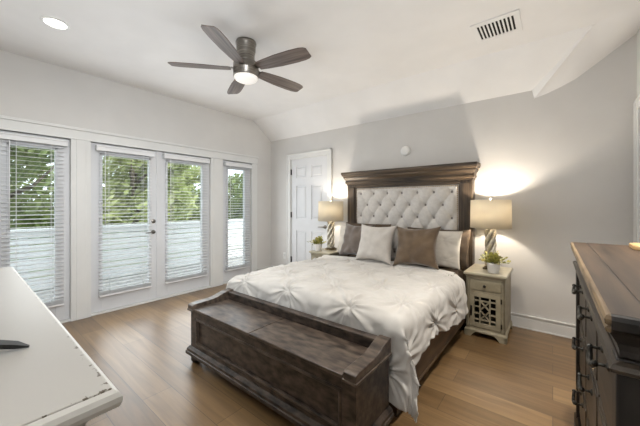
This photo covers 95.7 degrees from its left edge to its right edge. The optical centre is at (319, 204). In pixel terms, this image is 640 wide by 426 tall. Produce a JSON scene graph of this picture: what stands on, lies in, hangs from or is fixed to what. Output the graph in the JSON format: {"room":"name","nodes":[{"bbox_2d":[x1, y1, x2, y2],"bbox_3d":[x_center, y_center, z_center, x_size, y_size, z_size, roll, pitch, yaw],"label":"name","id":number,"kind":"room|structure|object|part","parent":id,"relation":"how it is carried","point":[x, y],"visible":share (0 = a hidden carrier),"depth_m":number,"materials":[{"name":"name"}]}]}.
{"room":"bedroom","nodes":[
{"label":"bedroom","id":0,"kind":"room"},
{"bbox_2d":[0,49,270,318],"bbox_3d":[-2.266,-0.150,3.989,0.150,2.900,4.280,0,0,39],"label":"wall","id":1,"kind":"structure","parent":0,"point":[30,88],"depth_m":3.65,"materials":[{"name":"grey paint"}]},
{"bbox_2d":[0,130,69,320],"bbox_3d":[-3.003,0.274,3.032,0.058,2.004,0.582,0,0,39],"label":"window","id":2,"kind":"structure","parent":1,"relation":"in","point":[61,187],"depth_m":3.17,"materials":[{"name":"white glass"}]},
{"bbox_2d":[0,132,68,307],"bbox_3d":[-2.941,0.198,2.985,0.085,1.795,0.528,0,0,39],"label":"window blind","id":3,"kind":"object","parent":2,"relation":"attached to","point":[3,135],"visible":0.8,"depth_m":2.99,"materials":[{"name":"white plastic"}]},
{"bbox_3d":[-3.031,0.220,2.891,0.053,1.720,0.003,0,0,39],"label":"ladder cord","id":4,"kind":"part","parent":3,"relation":"part of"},
{"bbox_3d":[-2.950,1.062,2.992,0.052,0.066,0.460,0,0,39],"label":"rail","id":5,"kind":"part","parent":3,"relation":"part of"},
{"bbox_2d":[71,139,90,321],"bbox_3d":[-2.714,0.285,3.291,0.027,2.030,0.179,0,0,39],"label":"trim","id":6,"kind":"structure","parent":1,"relation":"attached to","point":[80,149],"depth_m":3.28,"materials":[{"name":"white wood"}]},
{"bbox_2d":[95,144,154,297],"bbox_3d":[-2.421,0.198,3.632,0.085,1.795,0.638,0,0,39],"label":"window blind","id":7,"kind":"object","parent":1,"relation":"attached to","point":[103,148],"visible":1,"depth_m":3.61,"materials":[{"name":"white plastic"}]},
{"bbox_3d":[-2.430,1.062,3.639,0.052,0.066,0.570,0,0,39],"label":"rail","id":8,"kind":"part","parent":7,"relation":"part of","materials":[{"name":"white plastic"}]},
{"bbox_3d":[-2.314,0.220,3.784,0.053,1.720,0.003,0,0,39],"label":"ladder cord","id":9,"kind":"part","parent":7,"relation":"part of","materials":[{"name":"white fabric"}]},
{"bbox_2d":[91,143,160,312],"bbox_3d":[-2.445,0.274,3.691,0.102,2.004,0.778,0,0,39],"label":"door","id":10,"kind":"structure","parent":1,"relation":"in","point":[98,304],"depth_m":3.67,"materials":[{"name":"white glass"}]},
{"bbox_2d":[0,115,258,163],"bbox_3d":[-2.180,-0.797,3.948,0.036,0.135,3.365,0,0,39],"label":"trim","id":11,"kind":"structure","parent":1,"relation":"attached to","point":[8,123],"depth_m":3.49,"materials":[{"name":"white wood"}]},
{"bbox_2d":[59,281,227,322],"bbox_3d":[-2.236,1.289,4.009,0.152,0.022,3.070,0,0,39],"label":"trim","id":12,"kind":"structure","parent":1,"relation":"attached to","point":[226,282],"depth_m":3.79,"materials":[{"name":"white wood"}]},
{"bbox_2d":[161,152,208,296],"bbox_3d":[-1.998,0.274,4.283,0.058,2.004,0.752,0,0,39],"label":"door","id":13,"kind":"structure","parent":1,"relation":"in","point":[181,286],"depth_m":4.26,"materials":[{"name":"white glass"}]},
{"bbox_2d":[162,153,209,283],"bbox_3d":[-1.934,0.198,4.238,0.085,1.795,0.683,0,0,39],"label":"window blind","id":14,"kind":"object","parent":13,"relation":"attached to","point":[164,156],"visible":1,"depth_m":4.22,"materials":[{"name":"white plastic"}]},
{"bbox_3d":[-1.943,1.062,4.245,0.052,0.066,0.615,0,0,39],"label":"rail","id":15,"kind":"part","parent":14,"relation":"part of","materials":[{"name":"white plastic"}]},
{"bbox_2d":[210,158,222,287],"bbox_3d":[-1.645,0.285,4.621,0.027,2.030,0.212,0,0,39],"label":"trim","id":16,"kind":"structure","parent":1,"relation":"attached to","point":[216,165],"depth_m":4.60,"materials":[{"name":"white wood"}]},
{"bbox_2d":[223,160,249,281],"bbox_3d":[-1.446,0.274,4.970,0.058,2.004,0.578,0,0,39],"label":"window","id":17,"kind":"structure","parent":1,"relation":"in","point":[227,275],"depth_m":4.96,"materials":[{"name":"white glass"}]},
{"bbox_2d":[223,162,252,270],"bbox_3d":[-1.385,0.198,4.922,0.085,1.795,0.538,0,0,39],"label":"window blind","id":18,"kind":"object","parent":17,"relation":"attached to","point":[231,164],"visible":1,"depth_m":4.90,"materials":[{"name":"white plastic"}]},
{"bbox_3d":[-1.394,1.062,4.930,0.052,0.066,0.470,0,0,39],"label":"rail","id":19,"kind":"part","parent":18,"relation":"part of","materials":[{"name":"white plastic"}]},
{"bbox_2d":[251,164,256,271],"bbox_3d":[-1.180,0.285,5.204,0.022,2.030,0.115,0,0,39],"label":"trim","id":20,"kind":"structure","parent":1,"relation":"attached to","point":[254,167],"depth_m":5.19,"materials":[{"name":"white wood"}]},
{"bbox_2d":[257,266,270,270],"bbox_3d":[-1.036,1.230,5.386,0.017,0.140,0.320,0,0,39],"label":"baseboard","id":21,"kind":"structure","parent":1,"relation":"attached to","point":[261,268],"depth_m":5.35,"materials":[{"name":"white wood"}]},
{"bbox_2d":[61,284,575,425],"bbox_3d":[-0.370,1.330,2.465,5.015,0.060,4.280,0,0,39],"label":"floor","id":22,"kind":"structure","parent":0,"point":[477,379],"depth_m":2.14,"materials":[{"name":"brown wood"}]},
{"bbox_2d":[0,267,122,425],"bbox_3d":[-1.211,0.825,0.919,1.761,0.950,0.475,0,0,39],"label":"dresser","id":23,"kind":"object","parent":22,"relation":"on","point":[53,381],"visible":0.84,"depth_m":0.61,"materials":[{"name":"white paint"}]},
{"bbox_2d":[0,340,29,348],"bbox_3d":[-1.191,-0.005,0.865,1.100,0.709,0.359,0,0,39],"label":"television","id":24,"kind":"object","parent":23,"relation":"on","point":[4,344],"visible":1,"depth_m":0.69,"materials":[{"name":"black plastic"}]},
{"bbox_2d":[186,288,393,425],"bbox_3d":[-0.341,1.036,2.032,1.653,0.528,0.400,0,0,39],"label":"storage bench","id":25,"kind":"object","parent":22,"relation":"on","point":[310,370],"visible":1,"depth_m":1.77,"materials":[{"name":"brown wood"}]},
{"bbox_3d":[-0.941,0.821,2.517,0.086,0.098,0.394,0,0,39],"label":"arm","id":26,"kind":"part","parent":25,"relation":"part of","materials":[{"name":"brown wood"}]},
{"bbox_3d":[-0.645,0.853,2.247,0.706,0.020,0.325,0,0,39],"label":"lid","id":27,"kind":"part","parent":25,"relation":"part of","materials":[{"name":"brown wood"}]},
{"bbox_3d":[-0.445,1.030,1.903,1.423,0.210,0.022,0,0,39],"label":"panel moulding","id":28,"kind":"part","parent":25,"relation":"part of","materials":[{"name":"brown wood"}]},
{"bbox_3d":[-0.236,0.822,2.163,1.473,0.082,0.056,0,0,39],"label":"rail","id":29,"kind":"part","parent":25,"relation":"part of","materials":[{"name":"brown wood"}]},
{"bbox_3d":[-0.079,0.853,1.792,0.739,0.020,0.325,0,0,39],"label":"lid","id":30,"kind":"part","parent":25,"relation":"part of","materials":[{"name":"brown wood"}]},
{"bbox_3d":[0.262,0.821,1.551,0.086,0.098,0.394,0,0,39],"label":"arm","id":31,"kind":"part","parent":25,"relation":"part of","materials":[{"name":"brown wood"}]},
{"bbox_2d":[309,248,347,259],"bbox_3d":[0.139,0.984,4.263,0.368,0.632,0.511,0,0,39],"label":"nightstand","id":32,"kind":"object","parent":22,"relation":"on","point":[314,254],"visible":0.1,"depth_m":4.13,"materials":[{"name":"paint"}]},
{"bbox_2d":[307,236,325,250],"bbox_3d":[-0.036,0.561,4.195,0.293,0.213,0.194,0,0,-13],"label":"potted plant","id":33,"kind":"object","parent":32,"relation":"on","point":[318,244],"visible":1,"depth_m":4.16,"materials":[{"name":"green plant"}]},
{"bbox_3d":[-0.024,0.618,4.204,0.118,0.098,0.118,0,0,39],"label":"pot","id":34,"kind":"part","parent":33,"relation":"part of","materials":[{"name":"white ceramic"}]},
{"bbox_2d":[318,200,342,249],"bbox_3d":[0.160,0.295,4.310,0.376,0.743,0.376,0,0,39],"label":"table lamp","id":35,"kind":"object","parent":32,"relation":"on","point":[330,212],"visible":1,"depth_m":4.17,"materials":[{"name":"beige fabric"}]},
{"bbox_3d":[0.160,0.097,4.310,0.376,0.290,0.376,0,0,39],"label":"lamp shade","id":36,"kind":"part","parent":35,"relation":"part of","materials":[{"name":"fabric"}]},
{"bbox_2d":[341,161,480,416],"bbox_3d":[0.477,0.415,3.045,1.794,1.770,2.085,0,0,39],"label":"bed","id":37,"kind":"object","parent":22,"relation":"on","point":[429,196],"visible":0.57,"depth_m":3.57,"materials":[{"name":"brown wood"}]},
{"bbox_3d":[0.496,0.510,4.286,0.145,1.580,0.127,0,0,39],"label":"headboard post","id":38,"kind":"part","parent":37,"relation":"part of","materials":[{"name":"brown wood"}]},
{"bbox_3d":[0.465,1.245,1.808,0.060,0.110,0.060,0,0,39],"label":"leg","id":39,"kind":"part","parent":37,"relation":"part of","materials":[{"name":"brown wood"}]},
{"bbox_2d":[346,255,462,278],"bbox_3d":[0.449,0.843,3.010,1.500,0.242,1.895,0,0,39],"label":"mattress","id":40,"kind":"object","parent":37,"relation":"on","point":[458,272],"visible":0.14,"depth_m":3.23,"materials":[{"name":"white fabric"}]},
{"bbox_2d":[337,226,345,252],"bbox_3d":[0.506,0.480,3.839,0.640,0.369,0.168,0,0,39],"label":"pillow sham","id":41,"kind":"object","parent":40,"relation":"on","point":[342,228],"visible":0.2,"depth_m":3.97,"materials":[{"name":"white fabric"}]},
{"bbox_2d":[226,255,468,422],"bbox_3d":[0.245,0.903,2.750,1.925,0.576,1.521,0,0,39],"label":"comforter","id":42,"kind":"object","parent":40,"relation":"on","point":[408,304],"visible":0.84,"depth_m":2.18,"materials":[{"name":"fabric"}]},
{"bbox_2d":[355,224,396,264],"bbox_3d":[0.631,0.444,3.317,0.460,0.423,0.239,0,0,39],"label":"throw pillow","id":43,"kind":"object","parent":42,"relation":"on","point":[375,243],"visible":1,"depth_m":3.23,"materials":[{"name":"beige fabric"}]},
{"bbox_2d":[393,226,441,269],"bbox_3d":[1.018,0.447,3.070,0.497,0.449,0.250,0,0,33],"label":"throw pillow","id":44,"kind":"object","parent":42,"relation":"on","point":[415,246],"visible":0.99,"depth_m":2.99,"materials":[{"name":"brown fabric"}]},
{"bbox_2d":[339,223,374,254],"bbox_3d":[0.453,0.450,3.639,0.464,0.423,0.232,0,0,44],"label":"throw pillow","id":45,"kind":"object","parent":40,"relation":"on","point":[352,235],"visible":0.59,"depth_m":3.61,"materials":[{"name":"grey fabric"}]},
{"bbox_2d":[346,222,390,226],"bbox_3d":[0.625,0.465,3.939,0.703,0.422,0.156,0,0,36],"label":"pillow sham","id":46,"kind":"object","parent":40,"relation":"on","point":[353,224],"visible":0.12,"depth_m":3.90,"materials":[{"name":"grey fabric"}]},
{"bbox_2d":[407,227,470,268],"bbox_3d":[1.345,0.485,3.358,0.721,0.412,0.154,0,0,40],"label":"pillow sham","id":47,"kind":"object","parent":40,"relation":"on","point":[464,246],"visible":0.25,"depth_m":3.15,"materials":[{"name":"fabric"}]},
{"bbox_2d":[436,231,462,269],"bbox_3d":[1.218,0.475,3.208,0.640,0.382,0.184,0,0,39],"label":"pillow sham","id":48,"kind":"object","parent":40,"relation":"on","point":[448,243],"visible":0.46,"depth_m":3.05,"materials":[{"name":"white fabric"}]},
{"bbox_3d":[1.060,0.065,3.771,1.367,0.586,0.005,0,0,39],"label":"nailhead trim","id":49,"kind":"part","parent":37,"relation":"part of","materials":[{"name":"white fabric"}]},
{"bbox_3d":[1.058,0.259,3.768,1.376,0.983,0.048,0,0,39],"label":"tufted panel","id":50,"kind":"part","parent":37,"relation":"part of","materials":[{"name":"fabric"}]},
{"bbox_3d":[1.069,-0.375,3.781,1.794,0.190,0.196,0,0,39],"label":"headboard crown","id":51,"kind":"part","parent":37,"relation":"part of","materials":[{"name":"brown wood"}]},
{"bbox_3d":[1.086,1.080,2.501,0.038,0.240,1.940,0,0,39],"label":"rail","id":52,"kind":"part","parent":37,"relation":"part of","materials":[{"name":"brown wood"}]},
{"bbox_3d":[1.685,0.510,3.330,0.145,1.580,0.127,0,0,39],"label":"headboard post","id":53,"kind":"part","parent":37,"relation":"part of","materials":[{"name":"brown wood"}]},
{"bbox_2d":[463,263,512,344],"bbox_3d":[1.736,0.984,2.980,0.368,0.632,0.511,0,0,39],"label":"nightstand","id":54,"kind":"object","parent":22,"relation":"on","point":[488,294],"visible":0.99,"depth_m":2.83,"materials":[{"name":"paint"}]},
{"bbox_3d":[1.601,0.789,2.812,0.266,0.099,0.022,0,0,39],"label":"drawer","id":55,"kind":"part","parent":54,"relation":"part of","materials":[{"name":"paint"}]},
{"bbox_3d":[1.601,1.032,2.811,0.266,0.338,0.016,0,0,39],"label":"door","id":56,"kind":"part","parent":54,"relation":"part of","materials":[{"name":"paint"}]},
{"bbox_2d":[470,197,511,268],"bbox_3d":[1.773,0.295,3.014,0.376,0.743,0.376,0,0,39],"label":"table lamp","id":57,"kind":"object","parent":54,"relation":"on","point":[490,215],"visible":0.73,"depth_m":2.88,"materials":[{"name":"beige fabric"}]},
{"bbox_3d":[1.773,0.097,3.014,0.376,0.290,0.376,0,0,39],"label":"lamp shade","id":58,"kind":"part","parent":57,"relation":"part of","materials":[{"name":"fabric"}]},
{"bbox_2d":[479,251,510,273],"bbox_3d":[1.713,0.560,2.841,0.272,0.215,0.275,0,0,39],"label":"potted plant","id":59,"kind":"object","parent":54,"relation":"on","point":[493,261],"visible":1,"depth_m":2.80,"materials":[{"name":"green plant"}]},
{"bbox_3d":[1.697,0.618,2.834,0.118,0.098,0.118,0,0,39],"label":"pot","id":60,"kind":"part","parent":59,"relation":"part of","materials":[{"name":"white ceramic"}]},
{"bbox_2d":[570,242,639,425],"bbox_3d":[1.212,0.760,1.005,0.480,1.080,1.455,0,0,39],"label":"dresser","id":61,"kind":"object","parent":22,"relation":"on","point":[606,343],"visible":0.98,"depth_m":0.84,"materials":[{"name":"brown wood"}]},
{"bbox_3d":[1.302,0.435,1.468,0.042,0.044,0.143,0,0,39],"label":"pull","id":62,"kind":"part","parent":61,"relation":"part of","materials":[{"name":"metal"}]},
{"bbox_3d":[1.302,0.713,1.468,0.042,0.044,0.143,0,0,39],"label":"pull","id":63,"kind":"part","parent":61,"relation":"part of","materials":[{"name":"metal"}]},
{"bbox_3d":[1.302,0.988,1.468,0.042,0.044,0.143,0,0,39],"label":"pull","id":64,"kind":"part","parent":61,"relation":"part of","materials":[{"name":"metal"}]},
{"bbox_3d":[1.325,0.490,1.449,0.022,0.260,0.405,0,0,39],"label":"drawer","id":65,"kind":"part","parent":61,"relation":"part of","materials":[{"name":"brown wood"}]},
{"bbox_3d":[1.325,0.767,1.449,0.022,0.265,0.405,0,0,39],"label":"drawer","id":66,"kind":"part","parent":61,"relation":"part of","materials":[{"name":"brown wood"}]},
{"bbox_3d":[1.325,1.042,1.449,0.022,0.255,0.405,0,0,39],"label":"drawer","id":67,"kind":"part","parent":61,"relation":"part of","materials":[{"name":"brown wood"}]},
{"bbox_3d":[1.041,0.435,1.143,0.042,0.044,0.143,0,0,39],"label":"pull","id":68,"kind":"part","parent":61,"relation":"part of","materials":[{"name":"metal"}]},
{"bbox_3d":[1.041,0.713,1.143,0.042,0.044,0.143,0,0,39],"label":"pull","id":69,"kind":"part","parent":61,"relation":"part of","materials":[{"name":"metal"}]},
{"bbox_3d":[1.064,1.042,1.123,0.022,0.255,0.405,0,0,39],"label":"drawer","id":70,"kind":"part","parent":61,"relation":"part of","materials":[{"name":"brown wood"}]},
{"bbox_3d":[1.033,0.240,1.148,0.010,0.040,1.455,0,0,39],"label":"edge moulding","id":71,"kind":"part","parent":61,"relation":"part of","materials":[{"name":"brown wood"}]},
{"bbox_3d":[1.064,0.490,1.123,0.022,0.260,0.405,0,0,39],"label":"drawer","id":72,"kind":"part","parent":61,"relation":"part of","materials":[{"name":"brown wood"}]},
{"bbox_3d":[1.064,0.767,1.123,0.022,0.265,0.405,0,0,39],"label":"drawer","id":73,"kind":"part","parent":61,"relation":"part of","materials":[{"name":"brown wood"}]},
{"bbox_3d":[0.780,0.435,0.817,0.042,0.044,0.143,0,0,39],"label":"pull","id":74,"kind":"part","parent":61,"relation":"part of","materials":[{"name":"metal"}]},
{"bbox_3d":[0.803,0.767,0.798,0.022,0.265,0.405,0,0,39],"label":"drawer","id":75,"kind":"part","parent":61,"relation":"part of","materials":[{"name":"brown wood"}]},
{"bbox_3d":[0.803,0.490,0.798,0.022,0.260,0.405,0,0,39],"label":"drawer","id":76,"kind":"part","parent":61,"relation":"part of","materials":[{"name":"brown wood"}]},
{"bbox_3d":[1.218,0.338,1.001,0.464,0.028,1.417,0,0,39],"label":"waist moulding","id":77,"kind":"part","parent":61,"relation":"part of","materials":[{"name":"brown wood"}]},
{"bbox_3d":[1.218,0.239,1.000,0.464,0.037,1.455,0,0,39],"label":"edge moulding","id":78,"kind":"part","parent":61,"relation":"part of","materials":[{"name":"brown wood"}]},
{"bbox_3d":[1.218,0.289,1.002,0.466,0.062,1.429,0,0,39],"label":"cornice","id":79,"kind":"part","parent":61,"relation":"part of","materials":[{"name":"brown wood"}]},
{"bbox_2d":[629,243,639,250],"bbox_3d":[1.649,0.209,1.385,0.225,0.022,0.224,0,0,39],"label":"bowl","id":80,"kind":"object","parent":61,"relation":"on","point":[635,246],"visible":1,"depth_m":1.41,"materials":[{"name":"gold wood"}]},
{"bbox_2d":[0,0,639,141],"bbox_3d":[-0.350,-1.304,2.450,4.765,0.412,4.080,0,0,39],"label":"ceiling","id":81,"kind":"structure","parent":0,"point":[370,60],"depth_m":2.73,"materials":[{"name":"paint"}]},
{"bbox_2d":[40,16,69,30],"bbox_3d":[-2.197,-1.504,2.407,0.188,0.011,0.188,0,0,39],"label":"recessed light","id":82,"kind":"object","parent":81,"relation":"in","point":[52,22],"visible":1,"depth_m":2.40,"materials":[{"name":"white plastic"}]},
{"bbox_2d":[168,24,310,93],"bbox_3d":[-0.652,-1.321,2.705,1.286,0.370,1.266,0,0,39],"label":"ceiling fan","id":83,"kind":"object","parent":81,"relation":"attached to","point":[245,68],"visible":1,"depth_m":2.60,"materials":[{"name":"wood"}]},
{"bbox_3d":[-1.084,-1.256,2.628,0.525,0.008,0.154,0,12,-9],"label":"blade","id":84,"kind":"part","parent":83,"relation":"part of","materials":[{"name":"wood"}]},
{"bbox_3d":[-0.751,-1.256,2.293,0.154,0.008,0.525,12,2,9],"label":"blade","id":85,"kind":"part","parent":83,"relation":"part of","materials":[{"name":"brown wood"}]},
{"bbox_3d":[-0.868,-1.256,3.049,0.154,0.008,0.525,-13,6,-27],"label":"blade","id":86,"kind":"part","parent":83,"relation":"part of","materials":[{"name":"brown wood"}]},
{"bbox_2d":[234,72,257,84],"bbox_3d":[-0.686,-1.159,2.690,0.214,0.047,0.214,0,0,39],"label":"diffuser","id":87,"kind":"object","parent":83,"relation":"attached to","point":[247,78],"depth_m":2.63,"materials":[{"name":"white glass"}]},
{"bbox_3d":[-0.401,-1.256,2.974,0.525,0.008,0.154,0,-12,-45],"label":"blade","id":88,"kind":"part","parent":83,"relation":"part of","materials":[{"name":"brown wood"}]},
{"bbox_3d":[-0.328,-1.256,2.506,0.525,0.008,0.154,0,-12,27],"label":"blade","id":89,"kind":"part","parent":83,"relation":"part of","materials":[{"name":"brown wood"}]},
{"bbox_2d":[470,9,522,43],"bbox_3d":[1.506,-1.504,2.472,0.342,0.010,0.340,0,0,39],"label":"ceiling vent","id":90,"kind":"object","parent":81,"relation":"in","point":[509,23],"visible":1,"depth_m":2.45,"materials":[{"name":"metal"}]},
{"bbox_2d":[271,33,636,324],"bbox_3d":[0.965,-0.150,4.087,4.765,2.900,0.120,0,0,39],"label":"wall","id":91,"kind":"structure","parent":0,"point":[563,157],"depth_m":3.00,"materials":[{"name":"grey paint"}]},
{"bbox_2d":[291,155,326,261],"bbox_3d":[-0.201,0.243,4.951,0.838,2.089,0.097,0,0,39],"label":"door","id":92,"kind":"structure","parent":91,"relation":"in","point":[309,175],"depth_m":4.97,"materials":[{"name":"white wood"}]},
{"bbox_3d":[-0.314,-0.570,5.077,0.240,0.200,0.030,0,0,39],"label":"panel","id":93,"kind":"part","parent":92,"relation":"part of","materials":[{"name":"white wood"}]},
{"bbox_3d":[-0.314,-0.040,5.077,0.240,0.580,0.030,0,0,39],"label":"panel","id":94,"kind":"part","parent":92,"relation":"part of","materials":[{"name":"white wood"}]},
{"bbox_3d":[-0.314,0.765,5.077,0.240,0.610,0.030,0,0,39],"label":"panel","id":95,"kind":"part","parent":92,"relation":"part of","materials":[{"name":"white wood"}]},
{"bbox_3d":[-0.042,-0.570,4.858,0.240,0.200,0.030,0,0,39],"label":"panel","id":96,"kind":"part","parent":92,"relation":"part of","materials":[{"name":"white wood"}]},
{"bbox_3d":[-0.042,-0.040,4.858,0.240,0.580,0.030,0,0,39],"label":"panel","id":97,"kind":"part","parent":92,"relation":"part of","materials":[{"name":"white wood"}]},
{"bbox_3d":[-0.042,0.765,4.858,0.240,0.610,0.030,0,0,39],"label":"panel","id":98,"kind":"part","parent":92,"relation":"part of","materials":[{"name":"white wood"}]},
{"bbox_2d":[286,148,331,264],"bbox_3d":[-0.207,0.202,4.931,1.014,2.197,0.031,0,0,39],"label":"trim","id":99,"kind":"structure","parent":91,"relation":"attached to","point":[328,152],"depth_m":5.19,"materials":[{"name":"white wood"}]},
{"bbox_2d":[401,146,410,155],"bbox_3d":[1.133,-0.714,3.854,0.132,0.132,0.032,0,0,39],"label":"smoke detector","id":100,"kind":"object","parent":91,"relation":"attached to","point":[405,150],"visible":1,"depth_m":3.84,"materials":[{"name":"white plastic"}]},
{"bbox_2d":[511,312,575,338],"bbox_3d":[1.486,1.230,3.577,3.315,0.140,0.022,0,0,39],"label":"baseboard","id":101,"kind":"structure","parent":91,"relation":"attached to","point":[567,330],"depth_m":2.94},
{"bbox_2d":[637,27,639,96],"bbox_3d":[1.560,-0.150,0.927,0.120,2.900,4.300,0,0,39],"label":"wall","id":102,"kind":"structure","parent":0,"point":[638,32],"depth_m":2.49,"materials":[{"name":"grey paint"}]},
{"bbox_2d":[634,94,639,242],"bbox_3d":[2.397,0.204,2.090,0.031,2.192,1.044,0,0,39],"label":"trim","id":103,"kind":"structure","parent":102,"relation":"attached to","point":[637,100],"depth_m":2.43,"materials":[{"name":"white wood"}]},
{"label":"outside","id":104,"kind":"structure","parent":0,"visible":0},
{"bbox_2d":[10,227,242,278],"bbox_3d":[-12.136,1.600,12.316,25.650,0.400,44.000,0,0,39],"label":"ground","id":105,"kind":"structure","parent":104,"point":[13,227],"depth_m":8.84,"materials":[{"name":"grey concrete"}]},
{"bbox_2d":[10,146,53,244],"bbox_3d":[-6.373,-1.099,5.484,3.599,5.018,3.480,0,0,39],"label":"leafy tree","id":106,"kind":"object","parent":105,"relation":"on","point":[34,211],"visible":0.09,"depth_m":5.69,"materials":[{"name":"green plant"}]},
{"bbox_2d":[10,158,242,238],"bbox_3d":[-7.870,-0.288,14.014,4.345,3.442,28.328,0,0,39],"label":"hedge","id":107,"kind":"object","parent":105,"relation":"on","point":[34,175],"visible":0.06,"depth_m":10.79,"materials":[{"name":"green plant"}]},
{"bbox_2d":[34,256,242,301],"bbox_3d":[-2.740,1.355,5.088,1.955,0.070,10.500,0,0,39],"label":"deck","id":108,"kind":"object","parent":105,"relation":"on","point":[49,292],"visible":0.11,"depth_m":5.17,"materials":[{"name":"grey wood"}]},
{"bbox_2d":[10,219,242,290],"bbox_3d":[-3.364,0.843,5.560,0.130,0.955,10.545,0,0,39],"label":"balcony wall","id":109,"kind":"structure","parent":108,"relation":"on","point":[177,225],"depth_m":5.23,"materials":[{"name":"white paint"}]},
{"bbox_3d":[-3.346,0.385,5.575,0.120,0.040,10.500,0,0,39],"label":"rail","id":110,"kind":"part","parent":109,"relation":"part of","materials":[{"name":"white paint"}]},
{"bbox_2d":[103,156,198,248],"bbox_3d":[-4.951,-0.982,7.737,2.582,4.784,2.771,0,0,39],"label":"leafy tree","id":111,"kind":"object","parent":105,"relation":"on","point":[175,203],"visible":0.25,"depth_m":7.47,"materials":[{"name":"green plant"}]},
{"bbox_2d":[168,165,199,238],"bbox_3d":[-5.685,-0.100,11.438,2.415,3.033,2.322,0,0,39],"label":"leafy tree","id":112,"kind":"object","parent":105,"relation":"on","point":[194,172],"visible":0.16,"depth_m":11.24,"materials":[{"name":"green plant"}]},
{"bbox_2d":[228,183,242,217],"bbox_3d":[-1.917,-0.961,11.287,3.144,4.744,3.407,0,0,39],"label":"leafy tree","id":113,"kind":"object","parent":105,"relation":"on","point":[241,185],"visible":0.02,"depth_m":10.73,"materials":[{"name":"green plant"}]}
]}

